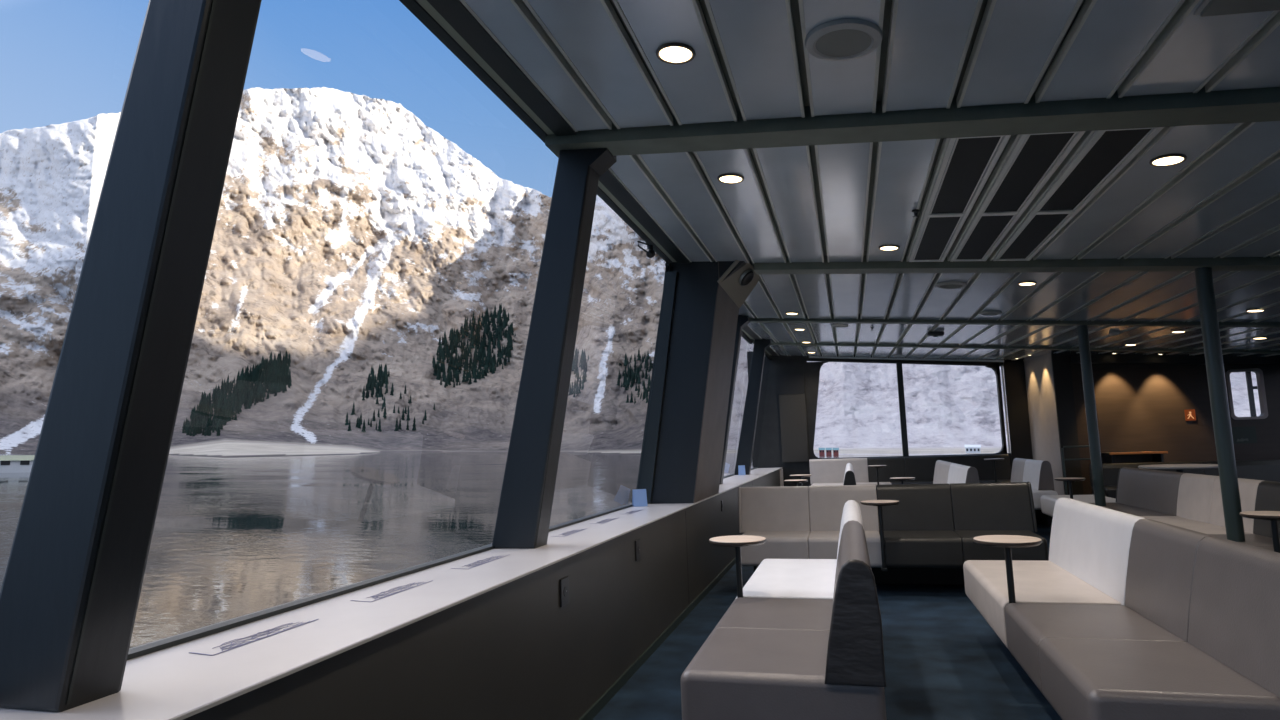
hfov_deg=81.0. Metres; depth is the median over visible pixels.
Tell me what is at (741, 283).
wall speaker
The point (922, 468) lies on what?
backrest cushion
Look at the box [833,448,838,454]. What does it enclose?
building
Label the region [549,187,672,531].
window
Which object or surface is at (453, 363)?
conifer wood
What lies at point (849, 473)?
backrest cushion
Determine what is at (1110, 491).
seat cushion
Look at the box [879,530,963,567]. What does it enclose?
seat cushion
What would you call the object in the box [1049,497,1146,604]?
backrest cushion
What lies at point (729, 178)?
recessed light
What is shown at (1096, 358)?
trim
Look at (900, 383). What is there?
window
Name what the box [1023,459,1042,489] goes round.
backrest cushion
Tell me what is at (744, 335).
window
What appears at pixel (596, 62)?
ceiling
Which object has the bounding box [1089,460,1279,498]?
settee
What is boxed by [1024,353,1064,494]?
wall partition
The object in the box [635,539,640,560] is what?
power socket
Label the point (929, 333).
ceiling camera
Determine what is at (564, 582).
power socket
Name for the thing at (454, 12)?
trim
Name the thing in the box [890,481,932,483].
seat cushion
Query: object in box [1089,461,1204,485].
backrest cushion
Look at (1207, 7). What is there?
ceiling hatch
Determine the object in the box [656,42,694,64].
recessed light
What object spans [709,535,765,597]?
side table
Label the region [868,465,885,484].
side table
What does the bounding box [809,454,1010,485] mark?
settee
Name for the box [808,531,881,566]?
seat cushion
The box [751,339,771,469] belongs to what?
window
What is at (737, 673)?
seat cushion
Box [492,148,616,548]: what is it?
post
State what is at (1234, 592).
backrest cushion
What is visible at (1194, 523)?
seat cushion
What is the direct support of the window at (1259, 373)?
in the wall at (1140, 407)
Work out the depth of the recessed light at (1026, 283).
5.84 m
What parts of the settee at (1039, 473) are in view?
panel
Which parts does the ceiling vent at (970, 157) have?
vent panel, vent panel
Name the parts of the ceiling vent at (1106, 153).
vent panel, vent panel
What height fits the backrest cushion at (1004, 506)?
0.362 m
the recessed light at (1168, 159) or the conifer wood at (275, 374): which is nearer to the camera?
the recessed light at (1168, 159)
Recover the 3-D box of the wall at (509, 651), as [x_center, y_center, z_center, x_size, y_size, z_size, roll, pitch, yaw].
[0.016,1.425,5.058,0.542,0.800,16.400,-4,-7,15]
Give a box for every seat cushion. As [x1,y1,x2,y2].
[681,628,886,719]
[714,597,832,630]
[736,559,836,598]
[741,531,810,565]
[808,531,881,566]
[811,483,843,485]
[856,482,890,484]
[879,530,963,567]
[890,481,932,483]
[954,530,1048,561]
[963,560,1120,647]
[979,480,1010,482]
[1005,603,1184,693]
[1032,489,1057,509]
[1038,638,1279,719]
[1040,495,1115,516]
[1090,502,1173,515]
[1092,486,1116,498]
[1140,516,1252,533]
[1209,534,1279,546]
[1259,547,1273,550]
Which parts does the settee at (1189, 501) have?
panel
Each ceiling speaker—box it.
[805,19,882,60]
[830,324,847,327]
[935,281,966,288]
[979,311,1001,315]
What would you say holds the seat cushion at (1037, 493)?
on the settee at (1039, 473)
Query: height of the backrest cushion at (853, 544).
0.362 m
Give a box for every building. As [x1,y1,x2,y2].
[0,455,34,472]
[819,448,824,454]
[826,448,831,454]
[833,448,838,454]
[965,445,980,452]
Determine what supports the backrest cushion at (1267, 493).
on the settee at (1189, 501)
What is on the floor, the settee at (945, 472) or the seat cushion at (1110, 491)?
the settee at (945, 472)
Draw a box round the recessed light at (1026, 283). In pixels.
[1018,281,1036,285]
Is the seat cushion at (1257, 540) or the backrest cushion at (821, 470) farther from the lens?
the backrest cushion at (821, 470)
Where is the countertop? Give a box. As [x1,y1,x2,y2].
[1101,451,1167,462]
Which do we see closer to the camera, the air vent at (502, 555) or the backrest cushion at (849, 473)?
the air vent at (502, 555)
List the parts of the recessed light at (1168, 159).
lamp glass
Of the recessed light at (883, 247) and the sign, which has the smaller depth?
the recessed light at (883, 247)
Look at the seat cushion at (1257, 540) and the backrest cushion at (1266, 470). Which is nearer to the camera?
the seat cushion at (1257, 540)
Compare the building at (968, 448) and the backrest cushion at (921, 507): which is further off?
the building at (968, 448)
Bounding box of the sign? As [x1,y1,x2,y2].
[1184,409,1195,420]
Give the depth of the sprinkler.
4.16 m
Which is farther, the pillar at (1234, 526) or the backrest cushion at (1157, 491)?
the backrest cushion at (1157, 491)
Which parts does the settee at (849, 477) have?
panel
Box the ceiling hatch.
[1194,0,1279,16]
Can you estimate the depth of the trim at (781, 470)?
12.44 m
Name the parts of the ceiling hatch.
frame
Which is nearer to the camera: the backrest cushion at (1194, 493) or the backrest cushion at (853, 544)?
the backrest cushion at (853, 544)
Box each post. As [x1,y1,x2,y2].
[0,0,261,711]
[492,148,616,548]
[641,261,745,503]
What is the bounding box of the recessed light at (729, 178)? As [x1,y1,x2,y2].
[717,173,743,183]
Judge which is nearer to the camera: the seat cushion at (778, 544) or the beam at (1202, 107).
the beam at (1202, 107)
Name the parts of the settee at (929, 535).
panel, panel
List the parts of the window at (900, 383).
blind rail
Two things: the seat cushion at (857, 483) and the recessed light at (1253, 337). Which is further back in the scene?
the seat cushion at (857, 483)
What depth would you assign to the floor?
3.81 m
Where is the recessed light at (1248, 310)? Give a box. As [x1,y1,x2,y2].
[1245,309,1264,311]
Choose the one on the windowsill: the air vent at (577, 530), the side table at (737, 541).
the air vent at (577, 530)
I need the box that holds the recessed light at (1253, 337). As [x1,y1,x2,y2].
[1252,337,1267,338]
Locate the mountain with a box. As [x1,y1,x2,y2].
[0,87,1260,457]
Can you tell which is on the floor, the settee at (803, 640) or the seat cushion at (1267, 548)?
the settee at (803, 640)
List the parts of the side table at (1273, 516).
stem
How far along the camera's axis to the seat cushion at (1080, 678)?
2.17 m
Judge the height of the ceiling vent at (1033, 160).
0.033 m
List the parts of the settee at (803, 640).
panel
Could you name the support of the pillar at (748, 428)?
attached to the wall at (509, 651)
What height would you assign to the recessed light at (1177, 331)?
0.021 m
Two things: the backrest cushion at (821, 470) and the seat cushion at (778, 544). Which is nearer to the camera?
the seat cushion at (778, 544)
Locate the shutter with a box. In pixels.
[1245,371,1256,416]
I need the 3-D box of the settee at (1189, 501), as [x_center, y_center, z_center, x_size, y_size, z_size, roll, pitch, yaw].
[4.082,1.247,5.426,0.629,0.773,6.872,-4,-7,15]
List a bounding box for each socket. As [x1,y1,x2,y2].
[560,576,568,606]
[564,586,567,596]
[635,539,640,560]
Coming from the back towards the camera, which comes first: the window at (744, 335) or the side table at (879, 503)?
the window at (744, 335)
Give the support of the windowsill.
attached to the wall at (509, 651)
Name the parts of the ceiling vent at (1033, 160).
vent panel, vent panel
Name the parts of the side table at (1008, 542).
stem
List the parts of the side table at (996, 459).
stem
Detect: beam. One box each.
[545,86,1279,157]
[750,314,1279,327]
[754,254,1279,274]
[772,339,1279,353]
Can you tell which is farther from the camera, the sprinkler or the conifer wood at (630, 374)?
the conifer wood at (630, 374)
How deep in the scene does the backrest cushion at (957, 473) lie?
8.78 m
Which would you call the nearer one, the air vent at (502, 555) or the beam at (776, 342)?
the air vent at (502, 555)
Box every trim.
[427,0,778,355]
[720,315,749,483]
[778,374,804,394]
[780,469,783,485]
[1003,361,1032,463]
[1051,353,1083,494]
[1070,353,1279,364]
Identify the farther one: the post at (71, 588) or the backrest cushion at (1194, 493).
the backrest cushion at (1194, 493)
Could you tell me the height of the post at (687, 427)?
1.828 m
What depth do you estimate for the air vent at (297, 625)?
1.78 m
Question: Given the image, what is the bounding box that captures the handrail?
[1061,445,1090,494]
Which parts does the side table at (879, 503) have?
stem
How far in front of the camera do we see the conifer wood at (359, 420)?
1088.85 m
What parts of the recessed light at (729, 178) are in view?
lamp glass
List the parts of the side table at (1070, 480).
stem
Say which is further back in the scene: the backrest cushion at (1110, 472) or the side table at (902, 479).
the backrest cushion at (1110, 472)
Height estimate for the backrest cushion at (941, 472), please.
0.362 m
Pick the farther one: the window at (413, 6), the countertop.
the countertop
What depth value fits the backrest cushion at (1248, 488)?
5.24 m
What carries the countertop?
attached to the wall at (1140, 407)
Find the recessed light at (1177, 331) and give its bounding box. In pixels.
[1171,330,1185,332]
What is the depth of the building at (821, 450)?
501.93 m
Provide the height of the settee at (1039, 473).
0.773 m
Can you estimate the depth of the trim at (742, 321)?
8.10 m
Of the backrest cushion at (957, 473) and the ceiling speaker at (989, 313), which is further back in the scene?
the backrest cushion at (957, 473)
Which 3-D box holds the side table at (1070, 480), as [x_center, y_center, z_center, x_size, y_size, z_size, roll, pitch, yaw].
[4.253,1.413,7.381,0.270,0.495,0.270,-4,-7,15]
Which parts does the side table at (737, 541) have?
stem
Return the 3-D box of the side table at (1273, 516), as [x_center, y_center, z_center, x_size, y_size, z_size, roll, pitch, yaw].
[3.273,1.035,3.844,0.270,0.491,0.270,-4,-7,15]
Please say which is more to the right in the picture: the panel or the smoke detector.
the smoke detector
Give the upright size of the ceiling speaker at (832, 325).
0.034 m
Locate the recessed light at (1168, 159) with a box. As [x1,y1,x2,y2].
[1149,154,1186,166]
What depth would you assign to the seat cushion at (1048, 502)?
8.39 m
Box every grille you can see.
[815,29,871,56]
[940,284,961,287]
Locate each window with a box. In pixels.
[127,0,546,659]
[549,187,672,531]
[723,331,751,477]
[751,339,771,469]
[809,356,1010,455]
[1226,368,1267,419]
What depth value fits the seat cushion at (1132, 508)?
6.80 m
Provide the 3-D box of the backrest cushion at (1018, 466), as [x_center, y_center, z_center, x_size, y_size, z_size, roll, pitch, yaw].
[5.207,1.526,10.235,0.170,0.362,0.738,-4,-7,15]
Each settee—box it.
[681,500,886,719]
[738,482,1048,585]
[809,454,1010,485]
[843,463,855,484]
[933,460,979,483]
[963,497,1279,719]
[1011,458,1057,526]
[1040,467,1279,550]
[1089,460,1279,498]
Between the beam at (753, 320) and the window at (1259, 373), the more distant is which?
the window at (1259, 373)
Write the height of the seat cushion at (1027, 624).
0.215 m
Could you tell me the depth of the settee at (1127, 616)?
2.52 m
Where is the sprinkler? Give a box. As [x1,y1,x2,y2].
[912,209,919,217]
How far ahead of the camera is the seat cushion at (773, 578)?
3.90 m
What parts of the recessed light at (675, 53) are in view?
lamp glass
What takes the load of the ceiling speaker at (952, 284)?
attached to the ceiling
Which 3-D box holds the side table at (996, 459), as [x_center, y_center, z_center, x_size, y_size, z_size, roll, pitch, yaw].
[5.121,1.726,10.790,0.270,0.605,0.270,-4,-7,15]
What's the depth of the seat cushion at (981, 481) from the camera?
11.01 m
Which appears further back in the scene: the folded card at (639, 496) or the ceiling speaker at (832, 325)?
the ceiling speaker at (832, 325)
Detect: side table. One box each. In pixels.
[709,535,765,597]
[784,479,807,485]
[790,474,811,485]
[860,500,898,570]
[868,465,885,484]
[890,477,914,483]
[973,535,1041,656]
[984,458,1003,482]
[1054,477,1085,498]
[1239,511,1279,552]
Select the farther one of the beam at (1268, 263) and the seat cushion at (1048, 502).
the seat cushion at (1048, 502)
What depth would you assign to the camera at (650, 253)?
5.10 m
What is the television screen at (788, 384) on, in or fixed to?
attached to the wall at (770, 450)
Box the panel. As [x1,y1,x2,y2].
[779,394,808,461]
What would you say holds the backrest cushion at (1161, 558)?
on the settee at (1127, 616)
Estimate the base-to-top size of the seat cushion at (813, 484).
0.215 m
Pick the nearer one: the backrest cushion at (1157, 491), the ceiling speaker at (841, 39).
the ceiling speaker at (841, 39)
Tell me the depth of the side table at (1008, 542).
3.22 m
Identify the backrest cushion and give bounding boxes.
[741,486,809,532]
[808,485,878,530]
[809,458,868,483]
[831,520,871,616]
[835,500,863,573]
[844,463,853,477]
[867,457,905,481]
[876,483,953,530]
[904,454,1010,481]
[933,460,951,483]
[947,463,969,483]
[949,482,1033,531]
[1011,458,1026,481]
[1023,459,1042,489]
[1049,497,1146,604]
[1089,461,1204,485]
[1117,467,1183,515]
[1125,519,1215,641]
[1176,473,1218,523]
[1188,536,1279,697]
[1200,460,1279,481]
[1210,477,1263,532]
[1253,481,1279,539]
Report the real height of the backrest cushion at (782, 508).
0.362 m
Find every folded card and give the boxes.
[632,489,647,506]
[738,465,745,474]
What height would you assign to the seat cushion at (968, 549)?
0.215 m
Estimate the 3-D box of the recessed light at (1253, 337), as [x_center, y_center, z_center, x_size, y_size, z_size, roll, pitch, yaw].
[6.682,-0.236,8.085,0.136,0.021,0.136,2,-8,-30]
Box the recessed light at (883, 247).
[878,245,899,250]
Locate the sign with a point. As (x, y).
(1190, 415)
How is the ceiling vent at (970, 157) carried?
in the ceiling
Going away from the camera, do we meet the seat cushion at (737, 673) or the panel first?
the seat cushion at (737, 673)
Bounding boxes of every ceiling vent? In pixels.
[909,135,1010,261]
[950,131,1085,261]
[993,127,1163,260]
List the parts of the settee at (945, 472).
panel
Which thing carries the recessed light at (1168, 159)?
in the ceiling
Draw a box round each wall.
[129,468,781,719]
[747,351,1020,486]
[1051,355,1279,494]
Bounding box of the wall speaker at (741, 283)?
[717,260,760,307]
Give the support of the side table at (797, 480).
attached to the settee at (849, 477)
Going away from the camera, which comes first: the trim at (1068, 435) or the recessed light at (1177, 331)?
the recessed light at (1177, 331)
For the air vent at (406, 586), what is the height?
0.001 m
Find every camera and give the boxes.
[637,241,654,257]
[927,331,943,336]
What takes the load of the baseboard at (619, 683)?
attached to the wall at (509, 651)
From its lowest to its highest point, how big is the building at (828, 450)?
5.800 m
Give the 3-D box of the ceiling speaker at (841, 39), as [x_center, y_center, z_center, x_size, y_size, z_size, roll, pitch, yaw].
[0.660,-1.032,2.432,0.243,0.038,0.244,-6,-8,31]
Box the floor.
[592,522,1061,719]
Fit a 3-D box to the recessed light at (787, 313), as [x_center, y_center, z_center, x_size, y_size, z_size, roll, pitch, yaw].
[1.586,-0.486,7.823,0.136,0.021,0.136,2,-8,-30]
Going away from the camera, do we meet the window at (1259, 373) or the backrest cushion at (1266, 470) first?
the backrest cushion at (1266, 470)
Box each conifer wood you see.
[182,350,291,435]
[345,383,435,431]
[362,363,389,399]
[432,304,515,387]
[568,349,588,396]
[617,350,652,403]
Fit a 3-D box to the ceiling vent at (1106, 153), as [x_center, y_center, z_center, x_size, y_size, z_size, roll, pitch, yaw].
[2.234,-0.801,4.034,0.230,0.033,2.285,-4,-7,15]
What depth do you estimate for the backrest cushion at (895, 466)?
11.82 m
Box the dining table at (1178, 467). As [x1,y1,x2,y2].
[1138,464,1217,472]
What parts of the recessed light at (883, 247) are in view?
lamp glass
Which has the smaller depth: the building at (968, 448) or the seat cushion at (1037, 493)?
the seat cushion at (1037, 493)
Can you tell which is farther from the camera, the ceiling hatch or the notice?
the notice
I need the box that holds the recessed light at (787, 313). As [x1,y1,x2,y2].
[785,312,798,314]
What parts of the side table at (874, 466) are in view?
stem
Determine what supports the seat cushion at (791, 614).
on the settee at (803, 640)
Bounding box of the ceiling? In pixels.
[460,0,1279,360]
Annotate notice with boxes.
[1231,426,1256,443]
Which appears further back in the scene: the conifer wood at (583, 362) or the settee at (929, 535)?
the conifer wood at (583, 362)
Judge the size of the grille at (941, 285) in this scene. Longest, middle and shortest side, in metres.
0.170 x 0.170 x 0.013 m
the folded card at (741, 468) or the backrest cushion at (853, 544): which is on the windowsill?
the folded card at (741, 468)
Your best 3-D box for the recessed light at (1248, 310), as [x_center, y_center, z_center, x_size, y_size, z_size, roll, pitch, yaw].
[5.303,-0.426,6.464,0.136,0.021,0.136,2,-8,-30]
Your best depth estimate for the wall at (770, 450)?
12.91 m
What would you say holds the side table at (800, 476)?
attached to the settee at (849, 477)
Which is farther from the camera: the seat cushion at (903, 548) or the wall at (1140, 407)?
the wall at (1140, 407)
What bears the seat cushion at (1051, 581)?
on the settee at (1127, 616)
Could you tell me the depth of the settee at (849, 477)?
8.47 m
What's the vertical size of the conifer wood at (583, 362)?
101.392 m
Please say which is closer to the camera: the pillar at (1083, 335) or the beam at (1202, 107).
the beam at (1202, 107)
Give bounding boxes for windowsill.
[0,467,781,719]
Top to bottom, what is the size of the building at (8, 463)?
4.400 m
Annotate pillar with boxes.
[734,339,771,474]
[1077,325,1105,505]
[1194,267,1244,541]
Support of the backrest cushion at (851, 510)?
on the settee at (803, 640)
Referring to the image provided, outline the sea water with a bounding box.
[0,452,919,647]
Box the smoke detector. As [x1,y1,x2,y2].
[1109,331,1119,334]
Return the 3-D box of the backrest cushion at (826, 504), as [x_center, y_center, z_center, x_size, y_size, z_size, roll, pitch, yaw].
[1.639,1.196,6.052,0.529,0.362,0.170,-4,-7,15]
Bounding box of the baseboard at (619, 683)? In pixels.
[578,557,735,719]
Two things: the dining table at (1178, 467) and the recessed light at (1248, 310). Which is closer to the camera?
the recessed light at (1248, 310)
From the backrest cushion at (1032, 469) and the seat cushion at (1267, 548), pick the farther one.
the backrest cushion at (1032, 469)

